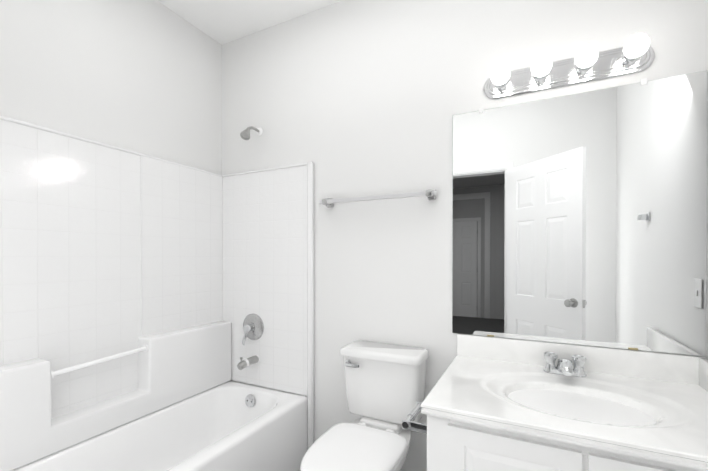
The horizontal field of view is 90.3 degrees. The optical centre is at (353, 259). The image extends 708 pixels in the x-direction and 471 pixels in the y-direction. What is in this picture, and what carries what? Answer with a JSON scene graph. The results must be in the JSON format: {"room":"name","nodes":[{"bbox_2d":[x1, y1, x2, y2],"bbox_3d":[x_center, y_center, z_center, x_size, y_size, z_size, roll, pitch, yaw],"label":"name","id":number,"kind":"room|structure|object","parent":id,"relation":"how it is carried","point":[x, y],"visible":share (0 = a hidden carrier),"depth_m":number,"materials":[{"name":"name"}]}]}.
{"room":"bathroom","nodes":[
{"label":"bathroom","id":0,"kind":"room"},
{"bbox_2d":[0,0,221,174],"bbox_3d":[-1.365,-0.130,1.754,0.120,2.760,1.700,0,0,26],"label":"wall","id":1,"kind":"structure","parent":0,"point":[143,76],"depth_m":1.85,"materials":[{"name":"white paint"}]},
{"bbox_2d":[0,115,230,470],"bbox_3d":[-1.237,0.122,1.751,0.110,1.429,1.590,0,0,26],"label":"wall","id":2,"kind":"structure","parent":1,"relation":"attached to","point":[106,250],"depth_m":1.75,"materials":[{"name":"plastic"}]},
{"bbox_2d":[51,344,148,379],"bbox_3d":[-1.224,0.489,1.718,0.042,0.060,0.436,0,0,26],"label":"grab bar","id":3,"kind":"object","parent":2,"relation":"attached to","point":[145,348],"visible":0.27,"depth_m":1.69,"materials":[{"name":"white plastic"}]},
{"bbox_2d":[157,0,341,44],"bbox_3d":[-0.138,-1.557,1.203,2.800,0.100,1.820,0,0,26],"label":"ceiling","id":4,"kind":"structure","parent":0,"point":[221,22],"depth_m":2.16,"materials":[{"name":"white paint"}]},
{"bbox_2d":[222,0,707,470],"bbox_3d":[0.240,-0.132,1.974,2.800,2.760,0.120,0,0,26],"label":"wall","id":5,"kind":"structure","parent":0,"point":[353,98],"depth_m":1.92,"materials":[{"name":"white paint"}]},
{"bbox_2d":[240,126,262,139],"bbox_3d":[-0.655,-0.814,2.249,0.062,0.122,0.174,0,0,23],"label":"shower head","id":6,"kind":"object","parent":5,"relation":"attached to","point":[245,134],"depth_m":2.21},
{"bbox_2d":[222,162,313,449],"bbox_3d":[-0.585,0.325,2.299,0.757,1.842,0.032,0,0,26],"label":"wall","id":7,"kind":"structure","parent":5,"relation":"attached to","point":[268,246],"depth_m":2.27,"materials":[{"name":"plastic"}]},
{"bbox_2d":[237,354,259,369],"bbox_3d":[-0.684,0.658,2.275,0.065,0.079,0.151,0,0,26],"label":"tub spout","id":8,"kind":"object","parent":7,"relation":"attached to","point":[247,362],"depth_m":2.26,"materials":[{"name":"silver metal"}]},
{"bbox_2d":[242,314,263,344],"bbox_3d":[-0.688,0.458,2.312,0.176,0.198,0.082,0,0,26],"label":"tub valve","id":9,"kind":"object","parent":7,"relation":"attached to","point":[253,326],"depth_m":2.31,"materials":[{"name":"grey metal"}]},
{"bbox_2d":[319,189,435,207],"bbox_3d":[0.115,-0.335,1.922,0.677,0.052,0.076,0,0,26],"label":"towel bar","id":10,"kind":"object","parent":5,"relation":"attached to","point":[430,194],"depth_m":1.87,"materials":[{"name":"white metal"}]},
{"bbox_2d":[484,34,654,98],"bbox_3d":[0.887,-0.827,1.497,0.650,0.118,0.146,0,0,26],"label":"sconce","id":11,"kind":"object","parent":5,"relation":"attached to","point":[632,55],"depth_m":1.50,"materials":[{"name":"silver metal"}]},
{"bbox_2d":[452,71,706,355],"bbox_3d":[0.923,-0.184,1.560,0.953,1.108,0.008,0,0,26],"label":"mirror","id":12,"kind":"object","parent":5,"relation":"attached to","point":[578,218],"depth_m":1.52,"materials":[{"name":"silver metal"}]},
{"bbox_3d":[-0.138,1.303,1.221,2.800,0.100,1.820,0,0,26],"label":"floor","id":13,"kind":"structure","parent":0,"visible":0},
{"bbox_2d":[12,381,306,470],"bbox_3d":[-0.957,1.046,1.619,0.732,0.410,1.587,0,0,26],"label":"tub","id":14,"kind":"object","parent":13,"relation":"on","point":[232,426],"visible":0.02,"depth_m":1.91,"materials":[{"name":"white ceramic"}]},
{"bbox_2d":[300,340,428,470],"bbox_3d":[0.041,0.855,1.597,0.432,0.792,0.720,0,0,26],"label":"toilet","id":15,"kind":"object","parent":13,"relation":"on","point":[385,387],"depth_m":1.70,"materials":[{"name":"white ceramic"}]},
{"bbox_2d":[402,334,707,470],"bbox_3d":[0.743,0.813,1.290,1.032,0.880,0.662,0,0,26],"label":"bathroom vanity","id":16,"kind":"object","parent":13,"relation":"on","point":[495,404],"depth_m":1.18,"materials":[{"name":"white paint"}]},
{"bbox_2d":[543,352,586,376],"bbox_3d":[0.862,0.437,1.434,0.158,0.080,0.155,0,0,26],"label":"faucet","id":17,"kind":"object","parent":16,"relation":"on","point":[563,367],"depth_m":1.45,"materials":[{"name":"silver metal"}]}
]}

